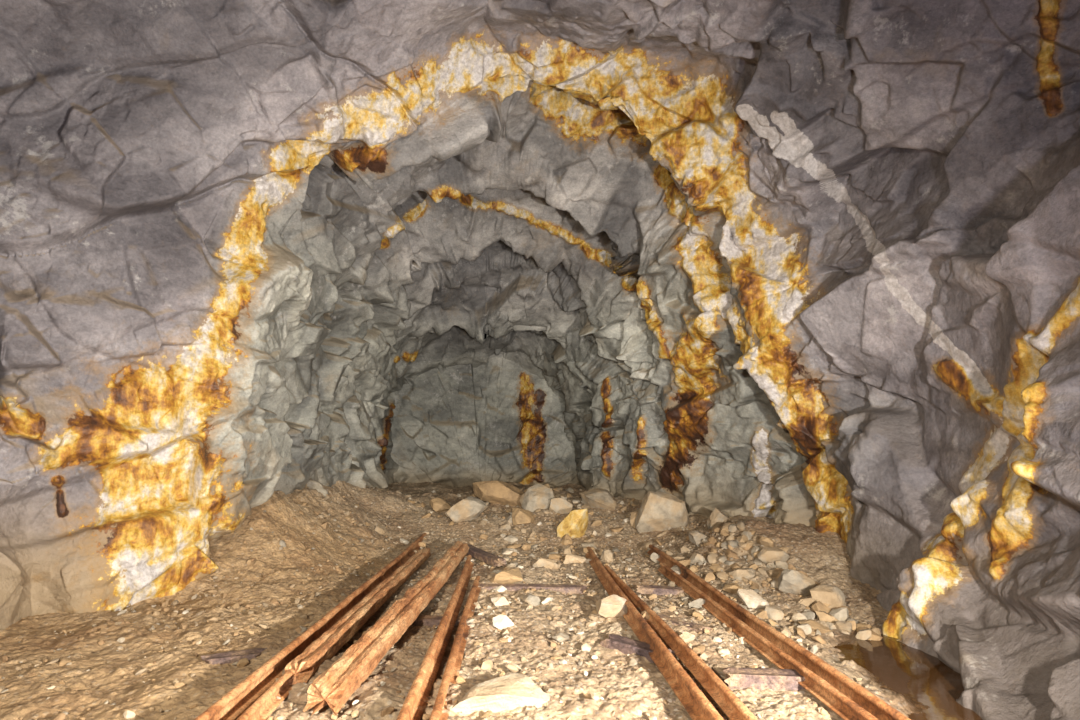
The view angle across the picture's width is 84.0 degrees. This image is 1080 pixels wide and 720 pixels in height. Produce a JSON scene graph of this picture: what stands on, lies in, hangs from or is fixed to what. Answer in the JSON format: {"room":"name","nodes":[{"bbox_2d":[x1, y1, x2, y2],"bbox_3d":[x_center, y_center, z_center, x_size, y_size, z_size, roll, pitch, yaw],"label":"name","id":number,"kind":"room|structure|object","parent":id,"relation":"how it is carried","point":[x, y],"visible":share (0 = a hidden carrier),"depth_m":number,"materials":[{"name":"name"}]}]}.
{"room":"underground passage","nodes":[
{"label":"underground passage","id":0,"kind":"room"},
{"bbox_2d":[0,0,419,629],"bbox_3d":[-3.734,0.187,5.908,3.432,5.280,19.133,1,-9,-3],"label":"wall","id":1,"kind":"structure","parent":0,"point":[193,331],"depth_m":5.16,"materials":[{"name":"grey stone"}]},
{"bbox_2d":[0,480,929,719],"bbox_3d":[-0.844,1.705,5.868,9.600,1.153,19.800,1,-9,-3],"label":"floor","id":2,"kind":"structure","parent":0,"point":[824,557],"depth_m":4.28,"materials":[{"name":"brown gravel"}]},
{"bbox_2d":[201,648,266,664],"bbox_3d":[-1.808,1.771,3.545,0.384,0.079,0.146,3,-10,-20],"label":"sleeper","id":3,"kind":"object","parent":2,"relation":"on","point":[230,657],"visible":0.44,"depth_m":3.52,"materials":[{"name":"brown wood"}]},
{"bbox_2d":[87,484,413,635],"bbox_3d":[-2.454,1.740,6.119,1.823,0.960,4.123,1,-9,-3],"label":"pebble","id":4,"kind":"object","parent":2,"relation":"on","point":[282,543],"visible":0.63,"depth_m":4.93,"materials":[{"name":"stone"}]},
{"bbox_2d":[236,667,294,719],"bbox_3d":[-1.291,1.709,3.559,0.098,0.088,4.461,0,-9,-1],"label":"rail","id":5,"kind":"object","parent":2,"relation":"on","point":[262,708],"visible":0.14,"depth_m":2.79,"materials":[{"name":"metal"}]},
{"bbox_2d":[194,533,426,719],"bbox_3d":[-1.465,1.900,4.876,0.116,0.113,7.300,0,-9,-2],"label":"rail","id":6,"kind":"object","parent":2,"relation":"on","point":[244,694],"visible":0.91,"depth_m":3.31,"materials":[{"name":"metal"}]},
{"bbox_2d":[285,548,430,684],"bbox_3d":[-1.291,1.919,5.037,0.155,0.107,4.105,0,-9,-1],"label":"timber beam","id":7,"kind":"structure","parent":2,"relation":"on","point":[330,642],"depth_m":3.88,"materials":[{"name":"brown wood"}]},
{"bbox_2d":[303,541,468,714],"bbox_3d":[-0.933,1.845,4.822,0.192,0.192,4.300,0,-9,1],"label":"timber beam","id":8,"kind":"structure","parent":2,"relation":"on","point":[335,686],"depth_m":3.44,"materials":[{"name":"brown wood"}]},
{"bbox_2d":[396,555,473,719],"bbox_3d":[-0.630,1.740,3.868,0.108,0.114,5.258,0,-9,-3],"label":"rail","id":9,"kind":"object","parent":2,"relation":"on","point":[421,687],"visible":1,"depth_m":3.36,"materials":[{"name":"metal"}]},
{"bbox_2d":[429,498,450,512],"bbox_3d":[-1.536,2.275,9.367,0.388,0.243,0.243,1,-9,-3],"label":"boulder","id":10,"kind":"object","parent":2,"relation":"on","point":[438,505],"visible":0.88,"depth_m":9.29,"materials":[{"name":"stone"}]},
{"bbox_2d":[0,486,891,719],"bbox_3d":[-0.589,1.698,5.868,5.916,1.001,9.049,1,-9,-3],"label":"gravel","id":11,"kind":"object","parent":2,"relation":"on","point":[488,664],"visible":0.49,"depth_m":3.89,"materials":[{"name":"gravel"}]},
{"bbox_2d":[411,615,481,627],"bbox_3d":[-0.727,1.904,4.353,0.632,0.077,0.149,-1,-9,5],"label":"sleeper","id":12,"kind":"object","parent":2,"relation":"on","point":[426,620],"visible":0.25,"depth_m":4.30,"materials":[{"name":"brown wood"}]},
{"bbox_2d":[429,576,480,719],"bbox_3d":[-0.494,1.706,3.478,0.093,0.088,4.251,0,-9,-2],"label":"rail","id":13,"kind":"object","parent":2,"relation":"on","point":[455,658],"visible":0.95,"depth_m":3.44,"materials":[{"name":"metal"}]},
{"bbox_2d":[445,496,487,522],"bbox_3d":[-1.064,2.169,8.729,0.599,0.370,0.474,-3,-9,18],"label":"boulder","id":14,"kind":"object","parent":2,"relation":"on","point":[469,508],"visible":1,"depth_m":8.57,"materials":[{"name":"stone"}]},
{"bbox_2d":[467,544,505,566],"bbox_3d":[-0.680,2.198,6.796,0.150,0.080,1.295,4,-10,-25],"label":"sleeper","id":15,"kind":"object","parent":2,"relation":"on","point":[488,558],"visible":0.81,"depth_m":6.50,"materials":[{"name":"brown wood"}]},
{"bbox_2d":[472,480,523,505],"bbox_3d":[-0.677,2.286,10.236,0.967,0.467,0.652,1,-9,-3],"label":"boulder","id":16,"kind":"object","parent":2,"relation":"on","point":[494,492],"visible":0.8,"depth_m":9.99,"materials":[{"name":"stone"}]},
{"bbox_2d":[450,673,549,716],"bbox_3d":[-0.205,1.636,2.970,0.495,0.106,0.341,1,-9,-3],"label":"flat stone slab","id":17,"kind":"object","parent":2,"relation":"on","point":[507,692],"visible":0.95,"depth_m":2.85,"materials":[{"name":"beige stone"}]},
{"bbox_2d":[491,596,508,605],"bbox_3d":[-0.324,1.950,4.849,0.128,0.078,0.118,3,-10,-21],"label":"boulder","id":18,"kind":"object","parent":2,"relation":"on","point":[498,601],"visible":0.89,"depth_m":4.82,"materials":[{"name":"stone"}]},
{"bbox_2d":[492,614,513,629],"bbox_3d":[-0.261,1.830,4.181,0.155,0.103,0.104,4,-10,-22],"label":"boulder","id":19,"kind":"object","parent":2,"relation":"on","point":[501,622],"visible":0.95,"depth_m":4.16,"materials":[{"name":"stone"}]},
{"bbox_2d":[489,568,522,583],"bbox_3d":[-0.323,2.022,5.601,0.287,0.143,0.300,2,-9,-13],"label":"boulder","id":20,"kind":"object","parent":2,"relation":"on","point":[509,576],"visible":0.96,"depth_m":5.51,"materials":[{"name":"stone"}]},
{"bbox_2d":[512,507,534,525],"bbox_3d":[-0.244,2.295,8.785,0.343,0.263,0.373,1,-9,-3],"label":"boulder","id":21,"kind":"object","parent":2,"relation":"on","point":[520,516],"visible":0.96,"depth_m":8.69,"materials":[{"name":"stone"}]},
{"bbox_2d":[523,593,540,605],"bbox_3d":[-0.083,1.967,4.918,0.147,0.095,0.125,-7,-11,37],"label":"boulder","id":22,"kind":"object","parent":2,"relation":"on","point":[529,598],"visible":0.94,"depth_m":4.88,"materials":[{"name":"stone"}]},
{"bbox_2d":[478,584,586,594],"bbox_3d":[-0.073,2.063,5.396,1.027,0.082,0.152,-1,-9,5],"label":"sleeper","id":23,"kind":"object","parent":2,"relation":"on","point":[565,589],"visible":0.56,"depth_m":5.35,"materials":[{"name":"brown wood"}]},
{"bbox_2d":[519,484,555,511],"bbox_3d":[-0.005,2.243,9.683,0.654,0.487,0.500,1,-9,-3],"label":"boulder","id":24,"kind":"object","parent":2,"relation":"on","point":[538,496],"visible":0.75,"depth_m":9.51,"materials":[{"name":"stone"}]},
{"bbox_2d":[532,558,556,568],"bbox_3d":[0.049,2.184,6.415,0.225,0.129,0.204,-4,-10,25],"label":"boulder","id":25,"kind":"object","parent":2,"relation":"on","point":[547,563],"visible":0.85,"depth_m":6.37,"materials":[{"name":"stone"}]},
{"bbox_2d":[548,498,572,513],"bbox_3d":[0.310,2.254,9.300,0.428,0.248,0.273,-1,-9,8],"label":"boulder","id":26,"kind":"object","parent":2,"relation":"on","point":[557,505],"visible":0.95,"depth_m":9.18,"materials":[{"name":"stone"}]},
{"bbox_2d":[552,633,568,642],"bbox_3d":[0.132,1.818,3.908,0.117,0.063,0.084,-1,-9,6],"label":"boulder","id":27,"kind":"object","parent":2,"relation":"on","point":[560,637],"visible":0.99,"depth_m":3.89,"materials":[{"name":"stone"}]},
{"bbox_2d":[557,509,587,537],"bbox_3d":[0.467,2.295,8.292,0.412,0.489,0.374,-4,-10,22],"label":"boulder","id":28,"kind":"object","parent":2,"relation":"on","point":[575,524],"visible":0.87,"depth_m":8.20,"materials":[{"name":"stone"}]},
{"bbox_2d":[321,484,826,656],"bbox_3d":[-0.429,2.224,8.168,4.409,0.671,9.270,1,-9,-3],"label":"rubble","id":29,"kind":"object","parent":2,"relation":"on","point":[566,539],"visible":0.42,"depth_m":7.07,"materials":[{"name":"stone"}]},
{"bbox_2d":[563,554,586,563],"bbox_3d":[0.380,2.210,6.651,0.254,0.121,0.167,1,-9,-3],"label":"boulder","id":30,"kind":"object","parent":2,"relation":"on","point":[569,558],"visible":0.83,"depth_m":6.59,"materials":[{"name":"stone"}]},
{"bbox_2d":[581,542,597,549],"bbox_3d":[0.623,2.383,7.596,0.215,0.138,0.198,1,-9,-3],"label":"boulder","id":31,"kind":"object","parent":2,"relation":"on","point":[589,544],"visible":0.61,"depth_m":7.55,"materials":[{"name":"stone"}]},
{"bbox_2d":[580,488,616,509],"bbox_3d":[0.964,2.301,9.826,0.648,0.378,0.484,1,-9,-3],"label":"boulder","id":32,"kind":"object","parent":2,"relation":"on","point":[593,498],"visible":0.91,"depth_m":9.71,"materials":[{"name":"stone"}]},
{"bbox_2d":[596,595,627,617],"bbox_3d":[0.553,1.840,4.438,0.278,0.207,0.224,1,-9,-3],"label":"boulder","id":33,"kind":"object","parent":2,"relation":"on","point":[614,606],"visible":0.81,"depth_m":4.36,"materials":[{"name":"stone"}]},
{"bbox_2d":[630,511,637,527],"bbox_3d":[1.470,2.320,8.689,0.292,0.269,0.280,-3,-9,17],"label":"boulder","id":34,"kind":"object","parent":2,"relation":"on","point":[633,514],"visible":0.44,"depth_m":8.60,"materials":[{"name":"stone"}]},
{"bbox_2d":[600,634,674,663],"bbox_3d":[0.586,1.780,3.697,0.149,0.076,0.503,9,-13,-44],"label":"sleeper","id":35,"kind":"object","parent":2,"relation":"on","point":[625,645],"visible":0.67,"depth_m":3.69,"materials":[{"name":"brown wood"}]},
{"bbox_2d":[585,546,723,719],"bbox_3d":[0.668,1.783,4.146,0.110,0.114,5.820,0,-9,-2],"label":"rail","id":36,"kind":"object","parent":2,"relation":"on","point":[691,697],"visible":0.94,"depth_m":3.29,"materials":[{"name":"metal"}]},
{"bbox_2d":[650,552,659,562],"bbox_3d":[1.327,2.246,6.810,0.168,0.120,0.127,1,-9,-3],"label":"boulder","id":37,"kind":"object","parent":2,"relation":"on","point":[653,556],"visible":0.69,"depth_m":6.78,"materials":[{"name":"stone"}]},
{"bbox_2d":[635,491,688,532],"bbox_3d":[1.697,2.185,8.379,0.745,0.699,0.439,-3,-10,21],"label":"boulder","id":38,"kind":"object","parent":2,"relation":"on","point":[658,511],"visible":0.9,"depth_m":8.22,"materials":[{"name":"stone"}]},
{"bbox_2d":[671,565,680,573],"bbox_3d":[1.379,2.110,5.912,0.233,0.138,0.183,1,-9,-3],"label":"boulder","id":39,"kind":"object","parent":2,"relation":"on","point":[675,568],"visible":0.18,"depth_m":5.88,"materials":[{"name":"stone"}]},
{"bbox_2d":[636,585,720,595],"bbox_3d":[1.218,2.043,5.279,0.752,0.080,0.148,-2,-9,13],"label":"sleeper","id":40,"kind":"object","parent":2,"relation":"on","point":[642,589],"visible":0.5,"depth_m":5.26,"materials":[{"name":"brown wood"}]},
{"bbox_2d":[604,565,757,719],"bbox_3d":[0.826,1.729,3.689,0.100,0.088,4.728,1,-9,-4],"label":"rail","id":41,"kind":"object","parent":2,"relation":"on","point":[732,706],"visible":0.91,"depth_m":3.29,"materials":[{"name":"metal"}]},
{"bbox_2d":[656,613,711,633],"bbox_3d":[0.965,1.867,4.204,0.148,0.080,0.500,8,-12,-40],"label":"sleeper","id":42,"kind":"object","parent":2,"relation":"on","point":[696,627],"visible":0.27,"depth_m":4.13,"materials":[{"name":"brown wood"}]},
{"bbox_2d":[680,631,694,642],"bbox_3d":[0.955,1.794,3.866,0.084,0.076,0.126,-8,-12,40],"label":"boulder","id":43,"kind":"object","parent":2,"relation":"on","point":[686,636],"visible":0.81,"depth_m":3.85,"materials":[{"name":"stone"}]},
{"bbox_2d":[688,598,704,607],"bbox_3d":[1.254,1.924,4.755,0.159,0.076,0.116,1,-9,-3],"label":"boulder","id":44,"kind":"object","parent":2,"relation":"on","point":[698,603],"visible":0.8,"depth_m":4.73,"materials":[{"name":"stone"}]},
{"bbox_2d":[689,531,708,546],"bbox_3d":[1.849,2.082,6.973,0.258,0.199,0.201,1,-9,-3],"label":"boulder","id":45,"kind":"object","parent":2,"relation":"on","point":[696,537],"visible":0.78,"depth_m":6.91,"materials":[{"name":"stone"}]},
{"bbox_2d":[707,508,731,528],"bbox_3d":[2.227,1.972,7.408,0.285,0.290,0.248,1,-9,-3],"label":"boulder","id":46,"kind":"object","parent":2,"relation":"on","point":[717,518],"visible":0.77,"depth_m":7.34,"materials":[{"name":"stone"}]},
{"bbox_2d":[722,583,740,593],"bbox_3d":[1.691,2.011,5.250,0.180,0.103,0.118,5,-10,-30],"label":"boulder","id":47,"kind":"object","parent":2,"relation":"on","point":[732,588],"visible":0.84,"depth_m":5.21,"materials":[{"name":"stone"}]},
{"bbox_2d":[729,568,754,579],"bbox_3d":[1.889,2.010,5.613,0.224,0.118,0.150,-2,-9,11],"label":"boulder","id":48,"kind":"object","parent":2,"relation":"on","point":[738,573],"visible":0.94,"depth_m":5.59,"materials":[{"name":"stone"}]},
{"bbox_2d":[737,589,768,608],"bbox_3d":[1.718,1.940,4.838,0.240,0.173,0.141,-5,-10,29],"label":"boulder","id":49,"kind":"object","parent":2,"relation":"on","point":[750,598],"visible":0.84,"depth_m":4.81,"materials":[{"name":"stone"}]},
{"bbox_2d":[723,667,805,690],"bbox_3d":[1.207,1.699,3.200,0.458,0.078,0.149,-1,-9,8],"label":"sleeper","id":50,"kind":"object","parent":2,"relation":"on","point":[741,678],"visible":0.9,"depth_m":3.15,"materials":[{"name":"brown wood"}]},
{"bbox_2d":[658,562,878,719],"bbox_3d":[1.347,1.742,3.771,0.099,0.088,4.892,0,-9,-2],"label":"rail","id":51,"kind":"object","parent":2,"relation":"on","point":[847,709],"visible":0.99,"depth_m":3.41,"materials":[{"name":"metal"}]},
{"bbox_2d":[757,547,789,563],"bbox_3d":[2.251,1.921,5.822,0.280,0.192,0.181,1,-9,-3],"label":"boulder","id":52,"kind":"object","parent":2,"relation":"on","point":[767,554],"visible":0.8,"depth_m":5.78,"materials":[{"name":"stone"}]},
{"bbox_2d":[672,520,882,640],"bbox_3d":[1.894,1.891,5.482,1.181,0.577,2.872,1,-9,-3],"label":"rubble","id":53,"kind":"object","parent":2,"relation":"on","point":[837,618],"visible":0.7,"depth_m":5.39,"materials":[{"name":"stone"}]},
{"bbox_2d":[647,544,910,719],"bbox_3d":[1.436,1.802,4.264,0.112,0.114,6.057,0,-9,-2],"label":"rail","id":54,"kind":"object","parent":2,"relation":"on","point":[871,703],"visible":0.79,"depth_m":3.38,"materials":[{"name":"metal"}]},
{"bbox_2d":[778,570,815,595],"bbox_3d":[2.204,1.921,5.171,0.293,0.227,0.252,1,-9,-3],"label":"boulder","id":55,"kind":"object","parent":2,"relation":"on","point":[794,582],"visible":0.88,"depth_m":5.10,"materials":[{"name":"stone"}]},
{"bbox_2d":[809,584,844,609],"bbox_3d":[2.299,1.910,4.785,0.200,0.217,0.215,7,-11,-37],"label":"boulder","id":56,"kind":"object","parent":2,"relation":"on","point":[824,593],"visible":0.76,"depth_m":4.74,"materials":[{"name":"stone"}]},
{"bbox_2d":[834,634,981,719],"bbox_3d":[2.213,1.794,3.336,1.102,0.001,2.428,1,-9,-3],"label":"puddle","id":57,"kind":"object","parent":2,"relation":"on","point":[916,673],"visible":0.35,"depth_m":3.46,"materials":[{"name":"brown liquid"}]},
{"bbox_2d":[15,0,932,386],"bbox_3d":[-0.674,-2.345,6.497,6.998,3.156,19.158,1,-9,-3],"label":"ceiling","id":58,"kind":"structure","parent":0,"point":[513,168],"depth_m":6.42,"materials":[{"name":"grey stone"}]},
{"bbox_2d":[391,352,576,487],"bbox_3d":[-1.294,2.029,15.508,5.293,4.644,0.683,1,-9,-3],"label":"wall","id":59,"kind":"structure","parent":0,"point":[460,425],"depth_m":15.52,"materials":[{"name":"grey stone"}]},
{"bbox_2d":[549,0,1079,719],"bbox_3d":[2.198,0.240,6.224,2.878,5.277,19.103,1,-9,-3],"label":"wall","id":60,"kind":"structure","parent":0,"point":[864,328],"depth_m":4.96,"materials":[{"name":"grey stone"}]}
]}

